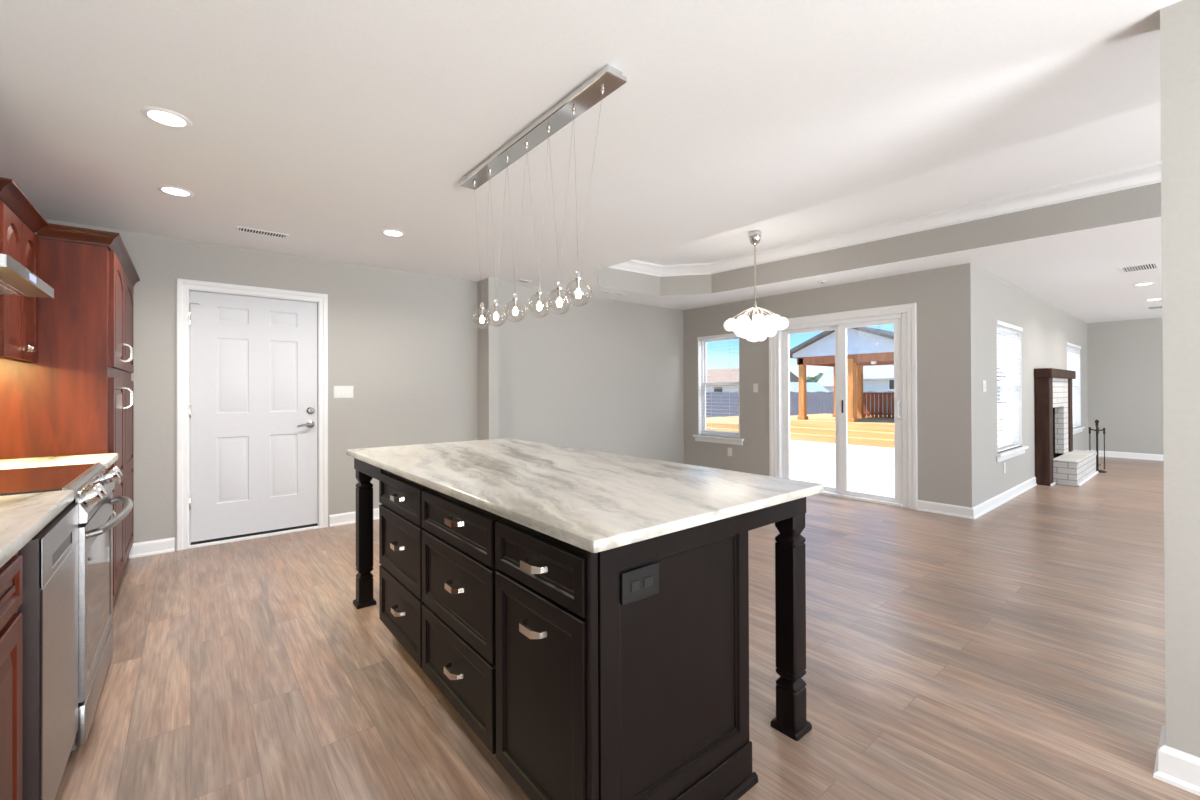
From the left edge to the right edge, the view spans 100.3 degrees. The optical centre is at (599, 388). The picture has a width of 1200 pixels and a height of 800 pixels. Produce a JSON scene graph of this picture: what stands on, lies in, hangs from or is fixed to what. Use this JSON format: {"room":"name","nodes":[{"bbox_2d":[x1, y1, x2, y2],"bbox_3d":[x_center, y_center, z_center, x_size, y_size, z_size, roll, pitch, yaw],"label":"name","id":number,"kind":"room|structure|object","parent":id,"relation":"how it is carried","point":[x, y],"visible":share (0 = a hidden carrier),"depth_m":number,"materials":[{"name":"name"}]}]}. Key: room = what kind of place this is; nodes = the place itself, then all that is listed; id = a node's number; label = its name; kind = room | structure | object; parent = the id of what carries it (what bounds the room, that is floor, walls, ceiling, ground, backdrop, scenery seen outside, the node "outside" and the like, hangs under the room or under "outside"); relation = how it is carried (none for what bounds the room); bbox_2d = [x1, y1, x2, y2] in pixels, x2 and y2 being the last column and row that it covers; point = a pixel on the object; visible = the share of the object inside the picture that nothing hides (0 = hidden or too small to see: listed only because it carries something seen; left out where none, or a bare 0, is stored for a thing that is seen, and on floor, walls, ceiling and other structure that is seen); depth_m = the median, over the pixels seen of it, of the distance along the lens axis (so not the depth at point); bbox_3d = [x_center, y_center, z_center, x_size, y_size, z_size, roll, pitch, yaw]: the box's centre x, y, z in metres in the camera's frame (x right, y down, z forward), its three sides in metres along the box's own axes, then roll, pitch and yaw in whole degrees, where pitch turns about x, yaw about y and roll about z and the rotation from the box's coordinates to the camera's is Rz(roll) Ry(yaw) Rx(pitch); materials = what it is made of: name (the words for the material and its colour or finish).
{"room":"kitchen","nodes":[
{"label":"kitchen","id":0,"kind":"room"},
{"bbox_2d":[34,219,477,557],"bbox_3d":[-2.737,-0.181,4.553,3.670,2.920,0.120,0,0,-39],"label":"wall","id":1,"kind":"structure","parent":0,"point":[406,343],"depth_m":4.74,"materials":[{"name":"beige paint"}]},
{"bbox_2d":[129,537,174,558],"bbox_3d":[-3.453,1.226,3.862,0.263,0.105,0.027,0,0,-39],"label":"baseboard","id":2,"kind":"structure","parent":1,"relation":"attached to","point":[153,547],"depth_m":3.86,"materials":[{"name":"white paint"}]},
{"bbox_2d":[176,278,327,550],"bbox_3d":[-2.958,0.203,4.327,1.070,2.152,0.167,0,0,-39],"label":"door","id":3,"kind":"structure","parent":1,"relation":"in","point":[252,362],"depth_m":4.27,"materials":[{"name":"white paint"}]},
{"bbox_2d":[334,386,352,397],"bbox_3d":[-2.421,0.031,4.728,0.170,0.115,0.013,0,0,-39],"label":"light switch","id":4,"kind":"object","parent":1,"relation":"attached to","point":[339,391],"visible":1,"depth_m":4.72,"materials":[{"name":"white plastic"}]},
{"bbox_2d":[329,508,378,526],"bbox_3d":[-1.929,1.225,5.109,1.488,0.105,0.027,0,0,-39],"label":"baseboard","id":5,"kind":"structure","parent":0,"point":[349,517],"depth_m":4.72,"materials":[{"name":"white paint"}]},
{"bbox_2d":[477,278,498,439],"bbox_3d":[-1.236,0.040,5.527,0.115,2.473,0.271,0,0,-39],"label":"wall","id":6,"kind":"structure","parent":0,"point":[488,377],"depth_m":5.44,"materials":[{"name":"beige paint"}]},
{"bbox_2d":[0,0,1181,322],"bbox_3d":[4.874,-1.452,3.556,14.190,0.447,11.316,0,0,-39],"label":"ceiling","id":7,"kind":"structure","parent":0,"point":[329,126],"depth_m":2.31,"materials":[{"name":"white paint"}]},
{"bbox_2d":[140,107,191,128],"bbox_3d":[-1.928,-1.203,2.230,0.176,0.006,0.176,0,0,-39],"label":"recessed light","id":8,"kind":"object","parent":7,"relation":"in","point":[165,117],"visible":1,"depth_m":2.22,"materials":[{"name":"white paint"}]},
{"bbox_2d":[157,185,194,196],"bbox_3d":[-2.577,-1.197,3.043,0.176,0.006,0.176,0,0,-39],"label":"recessed light","id":9,"kind":"object","parent":7,"relation":"in","point":[172,190],"visible":1,"depth_m":3.04,"materials":[{"name":"white paint"}]},
{"bbox_2d":[236,226,288,238],"bbox_3d":[-2.585,-1.194,3.837,0.330,0.006,0.130,0,0,-39],"label":"ceiling vent","id":10,"kind":"object","parent":7,"relation":"in","point":[238,228],"visible":1,"depth_m":3.83,"materials":[{"name":"white metal"}]},
{"bbox_2d":[381,229,404,236],"bbox_3d":[-1.595,-1.198,3.859,0.176,0.006,0.176,0,0,-39],"label":"recessed light","id":11,"kind":"object","parent":7,"relation":"in","point":[389,232],"visible":1,"depth_m":3.84,"materials":[{"name":"white paint"}]},
{"bbox_2d":[515,279,531,282],"bbox_3d":[-0.854,-1.194,5.576,0.150,0.006,0.120,0,0,-39],"label":"ceiling vent","id":12,"kind":"object","parent":7,"relation":"in","point":[520,280],"visible":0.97,"depth_m":5.57,"materials":[{"name":"white metal"}]},
{"bbox_2d":[459,64,626,328],"bbox_3d":[-0.352,-0.766,2.397,0.112,0.890,1.323,0,0,-39],"label":"pendant light","id":13,"kind":"object","parent":7,"relation":"hanging from","point":[608,79],"visible":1,"depth_m":2.23,"materials":[{"name":"silver metal"}]},
{"bbox_2d":[724,230,788,341],"bbox_3d":[1.562,-1.026,5.038,0.632,1.102,0.622,0,0,-39],"label":"chandelier","id":14,"kind":"object","parent":7,"relation":"hanging from","point":[760,327],"visible":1,"depth_m":4.94,"materials":[{"name":"white glass"}]},
{"bbox_2d":[1119,263,1158,272],"bbox_3d":[5.455,-1.222,5.065,0.340,0.006,0.260,0,0,-39],"label":"ceiling vent","id":15,"kind":"object","parent":7,"relation":"in","point":[1149,266],"visible":1,"depth_m":5.05,"materials":[{"name":"white metal"}]},
{"bbox_2d":[1133,282,1153,285],"bbox_3d":[6.366,-1.222,5.862,0.176,0.006,0.176,0,0,-39],"label":"recessed light","id":16,"kind":"object","parent":7,"relation":"in","point":[1149,283],"visible":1,"depth_m":5.87,"materials":[{"name":"white paint"}]},
{"bbox_2d":[1146,306,1161,309],"bbox_3d":[8.416,-1.224,7.526,0.360,0.006,0.260,0,0,-39],"label":"ceiling vent","id":17,"kind":"object","parent":7,"relation":"in","point":[1151,307],"visible":0.56,"depth_m":7.56,"materials":[{"name":"grey metal"}]},
{"bbox_2d":[498,283,683,463],"bbox_3d":[0.013,-0.184,6.753,3.372,2.920,0.196,0,0,-39],"label":"wall","id":18,"kind":"structure","parent":0,"point":[601,375],"depth_m":6.53,"materials":[{"name":"beige paint"}]},
{"bbox_2d":[55,456,1199,799],"bbox_3d":[4.885,1.304,3.545,14.190,0.120,11.316,0,0,-39],"label":"floor","id":19,"kind":"structure","parent":0,"point":[1016,650],"depth_m":2.23,"materials":[{"name":"wood"}]},
{"bbox_2d":[0,552,22,799],"bbox_3d":[-1.463,0.820,0.820,0.668,0.878,0.692,0,0,-39],"label":"base cabinet","id":20,"kind":"object","parent":19,"relation":"on","point":[11,572],"visible":0.96,"depth_m":1.16,"materials":[{"name":"brown wood"}]},
{"bbox_2d":[0,490,74,567],"bbox_3d":[-1.580,0.358,0.941,0.644,0.039,1.461,0,0,-39],"label":"countertop","id":21,"kind":"structure","parent":20,"relation":"on","point":[22,516],"depth_m":1.37,"materials":[{"name":"grey stone"}]},
{"bbox_2d":[18,503,77,799],"bbox_3d":[-1.847,0.827,1.313,0.603,0.872,0.536,0,0,-39],"label":"dishwasher","id":22,"kind":"object","parent":19,"relation":"on","point":[49,607],"visible":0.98,"depth_m":1.37,"materials":[{"name":"silver metal"}]},
{"bbox_2d":[0,462,132,750],"bbox_3d":[-2.236,0.803,1.875,0.711,0.926,0.813,0,0,-39],"label":"range","id":23,"kind":"object","parent":19,"relation":"on","point":[93,485],"visible":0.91,"depth_m":1.88,"materials":[{"name":"silver metal"}]},
{"bbox_2d":[0,462,100,495],"bbox_3d":[-2.286,0.353,1.837,0.568,0.026,0.813,0,0,-39],"label":"cooktop","id":24,"kind":"object","parent":23,"relation":"in","point":[65,477],"depth_m":1.91,"materials":[{"name":"black glass"}]},
{"bbox_2d":[0,223,139,589],"bbox_3d":[-3.309,0.218,3.067,0.658,2.115,1.445,0,0,-39],"label":"pantry cabinet","id":25,"kind":"object","parent":19,"relation":"on","point":[77,398],"visible":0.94,"depth_m":2.65,"materials":[{"name":"brown wood"}]},
{"bbox_2d":[110,466,120,605],"bbox_3d":[-2.713,0.831,2.349,0.668,0.878,0.511,0,0,-39],"label":"base cabinet","id":26,"kind":"object","parent":19,"relation":"on","point":[118,481],"visible":0.1,"depth_m":2.67,"materials":[{"name":"brown wood"}]},
{"bbox_2d":[0,453,117,469],"bbox_3d":[-2.725,0.369,2.342,0.644,0.039,0.516,0,0,-39],"label":"countertop","id":27,"kind":"structure","parent":26,"relation":"on","point":[107,459],"depth_m":2.43,"materials":[{"name":"grey stone"}]},
{"bbox_2d":[353,458,811,799],"bbox_3d":[-0.351,0.825,2.382,1.077,0.872,2.295,0,0,-39],"label":"kitchen island","id":28,"kind":"object","parent":19,"relation":"on","point":[577,693],"visible":0.83,"depth_m":1.49,"materials":[{"name":"brown wood"}]},
{"bbox_2d":[346,438,822,552],"bbox_3d":[-0.346,0.370,2.402,1.078,0.034,2.364,0,0,-39],"label":"island countertop","id":29,"kind":"structure","parent":28,"relation":"on","point":[591,501],"depth_m":1.79,"materials":[{"name":"grey stone"}]},
{"bbox_2d":[619,561,658,605],"bbox_3d":[0.104,0.508,1.308,0.133,0.082,0.021,0,0,-39],"label":"electrical outlet","id":30,"kind":"object","parent":28,"relation":"attached to","point":[640,582],"visible":0.99,"depth_m":1.30,"materials":[{"name":"black plastic"}]},
{"bbox_2d":[631,575,652,592],"bbox_3d":[0.109,0.508,1.302,0.079,0.028,0.005,0,0,-39],"label":"socket","id":31,"kind":"object","parent":30,"relation":"attached to","point":[639,583],"depth_m":1.30,"materials":[{"name":"black plastic"}]},
{"bbox_2d":[997,368,1098,486],"bbox_3d":[6.346,0.495,7.187,1.875,1.515,0.954,0,0,-39],"label":"fireplace","id":32,"kind":"object","parent":19,"relation":"on","point":[1053,392],"visible":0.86,"depth_m":6.54,"materials":[{"name":"white brick"}]},
{"bbox_2d":[1090,420,1106,472],"bbox_3d":[7.481,0.857,7.534,0.200,0.785,0.200,0,0,-39],"label":"stand","id":33,"kind":"object","parent":19,"relation":"on","point":[1096,421],"visible":0.88,"depth_m":7.53,"materials":[{"name":"black metal"}]},
{"bbox_2d":[1089,427,1090,450],"bbox_3d":[7.435,0.892,7.598,0.068,0.625,0.066,0,0,-39],"label":"brush","id":34,"kind":"object","parent":33,"relation":"hanging from","point":[1089,427],"visible":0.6,"depth_m":7.59,"materials":[{"name":"black metal"}]},
{"bbox_2d":[1103,427,1105,469],"bbox_3d":[7.526,0.891,7.471,0.110,0.625,0.030,0,0,-39],"label":"shovel","id":35,"kind":"object","parent":33,"relation":"hanging from","point":[1104,428],"visible":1,"depth_m":7.47,"materials":[{"name":"black metal"}]},
{"bbox_2d":[683,263,975,507],"bbox_3d":[2.484,-0.196,6.293,0.130,2.920,3.646,0,0,-39],"label":"wall","id":36,"kind":"structure","parent":0,"point":[944,297],"depth_m":5.18,"materials":[{"name":"beige paint"}]},
{"bbox_2d":[693,333,743,444],"bbox_3d":[1.717,0.004,7.186,0.175,1.545,0.870,0,0,-39],"label":"window","id":37,"kind":"structure","parent":36,"relation":"in","point":[702,373],"depth_m":7.44,"materials":[{"name":"white plastic"}]},
{"bbox_2d":[697,333,738,437],"bbox_3d":[1.705,-0.042,7.176,0.067,1.448,0.734,0,0,-39],"label":"window blind","id":38,"kind":"object","parent":37,"relation":"attached to","point":[732,334],"visible":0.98,"depth_m":7.15,"materials":[{"name":"white plastic"}]},
{"bbox_2d":[728,448,731,455],"bbox_3d":[1.816,0.885,7.003,0.012,0.118,0.075,0,0,-39],"label":"electrical outlet","id":39,"kind":"object","parent":36,"relation":"attached to","point":[729,449],"visible":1,"depth_m":7.00,"materials":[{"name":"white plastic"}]},
{"bbox_2d":[753,384,757,391],"bbox_3d":[2.078,-0.009,6.681,0.013,0.118,0.075,0,0,-39],"label":"light switch","id":40,"kind":"object","parent":36,"relation":"attached to","point":[755,386],"visible":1,"depth_m":6.68,"materials":[{"name":"white plastic"}]},
{"bbox_2d":[769,303,917,509],"bbox_3d":[2.782,0.187,5.885,0.165,2.150,1.710,0,0,-39],"label":"door","id":41,"kind":"structure","parent":36,"relation":"in","point":[903,317],"depth_m":5.78,"materials":[{"name":"white paint"}]},
{"bbox_2d":[593,182,1160,295],"bbox_3d":[2.772,-1.404,3.480,2.300,0.367,7.260,0,0,-39],"label":"wall","id":42,"kind":"structure","parent":0,"point":[1143,202],"depth_m":4.62,"materials":[{"name":"beige paint"}]},
{"bbox_2d":[607,161,1160,276],"bbox_3d":[2.772,-1.525,3.480,2.300,0.125,7.260,0,0,-39],"label":"trim","id":43,"kind":"structure","parent":42,"relation":"attached to","point":[1147,174],"depth_m":4.52,"materials":[{"name":"white paint"}]},
{"bbox_2d":[974,265,1087,504],"bbox_3d":[6.410,-0.208,7.240,7.148,2.920,0.140,0,0,-39],"label":"wall","id":44,"kind":"structure","parent":0,"point":[1047,329],"depth_m":5.94,"materials":[{"name":"beige paint"}]},
{"bbox_2d":[916,477,1036,519],"bbox_3d":[4.482,1.202,5.849,2.715,0.105,0.498,0,0,-39],"label":"baseboard","id":45,"kind":"structure","parent":44,"relation":"attached to","point":[992,503],"depth_m":5.10,"materials":[{"name":"white paint"}]},
{"bbox_2d":[982,380,985,391],"bbox_3d":[3.922,-0.026,5.108,0.120,0.118,0.013,0,0,-39],"label":"light switch","id":46,"kind":"object","parent":44,"relation":"attached to","point":[983,381],"visible":1,"depth_m":5.09,"materials":[{"name":"white plastic"}]},
{"bbox_2d":[1003,462,1005,472],"bbox_3d":[4.513,0.883,5.587,0.075,0.118,0.012,0,0,-39],"label":"electrical outlet","id":47,"kind":"object","parent":44,"relation":"attached to","point":[1004,463],"visible":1,"depth_m":5.58,"materials":[{"name":"white plastic"}]},
{"bbox_2d":[996,329,1028,462],"bbox_3d":[4.706,0.024,5.809,1.260,1.540,0.185,0,0,-39],"label":"window","id":48,"kind":"structure","parent":44,"relation":"in","point":[1002,456],"depth_m":6.15,"materials":[{"name":"white plastic"}]},
{"bbox_2d":[997,320,1022,451],"bbox_3d":[4.719,-0.022,5.793,1.124,1.443,0.067,0,0,-39],"label":"window blind","id":49,"kind":"object","parent":48,"relation":"attached to","point":[1003,326],"visible":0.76,"depth_m":5.80,"materials":[{"name":"white plastic"}]},
{"bbox_2d":[1070,349,1084,434],"bbox_3d":[7.980,0.006,8.487,1.440,1.510,0.185,0,0,-39],"label":"window","id":50,"kind":"structure","parent":44,"relation":"in","point":[1080,428],"depth_m":8.88,"materials":[{"name":"white plastic"}]},
{"bbox_2d":[1067,342,1080,427],"bbox_3d":[7.993,-0.040,8.471,1.304,1.413,0.067,0,0,-39],"label":"window blind","id":51,"kind":"object","parent":50,"relation":"attached to","point":[1072,347],"visible":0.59,"depth_m":8.58,"materials":[{"name":"white plastic"}]},
{"bbox_2d":[1087,318,1162,454],"bbox_3d":[11.540,-0.231,6.519,0.120,2.920,7.474,0,0,-39],"label":"wall","id":52,"kind":"structure","parent":0,"point":[1125,358],"depth_m":8.97,"materials":[{"name":"beige paint"}]},
{"bbox_2d":[1091,450,1163,460],"bbox_3d":[11.489,1.176,6.467,0.027,0.105,7.474,0,0,-39],"label":"baseboard","id":53,"kind":"structure","parent":52,"relation":"attached to","point":[1159,457],"depth_m":8.93,"materials":[{"name":"white paint"}]},
{"bbox_2d":[1160,0,1199,757],"bbox_3d":[3.794,-0.228,-0.706,0.140,2.920,6.100,0,0,-39],"label":"wall","id":54,"kind":"structure","parent":0,"point":[1179,21],"depth_m":1.58,"materials":[{"name":"beige paint"}]},
{"bbox_2d":[1153,726,1199,795],"bbox_3d":[3.791,1.179,-0.701,0.194,0.105,6.127,0,0,-39],"label":"baseboard","id":55,"kind":"structure","parent":54,"relation":"attached to","point":[1180,769],"depth_m":1.58,"materials":[{"name":"white paint"}]},
{"bbox_3d":[-0.528,-0.212,-0.950,0.120,2.920,11.196,0,0,-39],"label":"wall","id":56,"kind":"structure","parent":0,"visible":0},
{"bbox_2d":[0,177,48,362],"bbox_3d":[-2.759,-0.488,2.183,0.390,0.715,0.727,0,0,-39],"label":"upper cabinet","id":57,"kind":"object","parent":56,"relation":"attached to","point":[20,219],"visible":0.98,"depth_m":2.26,"materials":[{"name":"brown wood"}]},
{"bbox_2d":[0,254,53,298],"bbox_3d":[-2.302,-0.791,1.712,0.498,0.826,0.696,0,0,-39],"label":"range hood","id":58,"kind":"object","parent":56,"relation":"attached to","point":[15,279],"visible":1,"depth_m":1.84,"materials":[{"name":"silver metal"}]},
{"label":"outside","id":59,"kind":"structure","parent":0,"visible":0},
{"bbox_3d":[-4.026,1.698,36.510,100.000,0.100,58.366,0,0,-39],"label":"ground","id":60,"kind":"structure","parent":59,"visible":0},
{"bbox_2d":[706,368,798,391],"bbox_3d":[12.087,-0.106,44.450,7.700,3.439,9.200,0,0,-39],"label":"house","id":61,"kind":"structure","parent":60,"relation":"on","point":[716,376],"depth_m":42.36,"materials":[{"name":"white"}]},
{"bbox_2d":[706,391,893,417],"bbox_3d":[6.465,0.852,25.319,0.070,1.419,21.016,0,0,-39],"label":"privacy fence","id":62,"kind":"object","parent":60,"relation":"on","point":[818,402],"visible":0.09,"depth_m":22.49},
{"bbox_2d":[790,382,829,391],"bbox_3d":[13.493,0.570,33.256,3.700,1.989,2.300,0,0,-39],"label":"house","id":63,"kind":"structure","parent":60,"relation":"on","point":[794,386],"depth_m":32.83,"materials":[{"name":"white"}]},
{"bbox_2d":[807,373,823,381],"bbox_3d":[20.993,0.055,46.923,3.729,3.093,3.472,0,0,-39],"label":"tree","id":64,"kind":"object","parent":60,"relation":"on","point":[816,378],"visible":0.06,"depth_m":45.90,"materials":[{"name":"green plant"}]},
{"bbox_2d":[817,367,833,391],"bbox_3d":[19.136,-0.359,38.202,6.700,3.839,2.400,0,0,-39],"label":"house","id":65,"kind":"structure","parent":60,"relation":"on","point":[826,380],"depth_m":37.02,"materials":[{"name":"white"}]},
{"bbox_2d":[790,440,894,496],"bbox_3d":[-0.763,1.500,15.924,7.018,0.070,22.366,0,0,-39],"label":"patio slab","id":66,"kind":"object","parent":60,"relation":"on","point":[871,469],"depth_m":9.13,"materials":[{"name":"concrete"}]},
{"bbox_2d":[706,413,893,447],"bbox_3d":[7.029,1.179,16.206,5.398,0.508,9.800,0,0,-39],"label":"wooden deck","id":67,"kind":"object","parent":66,"relation":"on","point":[878,431],"visible":0.33,"depth_m":13.73,"materials":[{"name":"brown wood"}]},
{"bbox_2d":[790,327,893,421],"bbox_3d":[8.029,-0.451,14.625,3.450,2.729,3.934,0,0,-39],"label":"pavilion","id":68,"kind":"object","parent":67,"relation":"on","point":[819,350],"visible":0.52,"depth_m":14.07,"materials":[{"name":"orange wood"}]},
{"bbox_2d":[863,393,893,417],"bbox_3d":[9.159,0.519,15.693,0.150,0.789,3.300,0,0,-39],"label":"deck railing","id":69,"kind":"object","parent":67,"relation":"on","point":[885,400],"visible":0.25,"depth_m":15.93,"materials":[{"name":"red wood"}]},
{"bbox_2d":[863,365,1006,400],"bbox_3d":[21.623,-0.237,33.582,8.700,3.539,7.300,0,0,-39],"label":"house","id":70,"kind":"structure","parent":60,"relation":"on","point":[876,378],"depth_m":32.34,"materials":[{"name":"white"}]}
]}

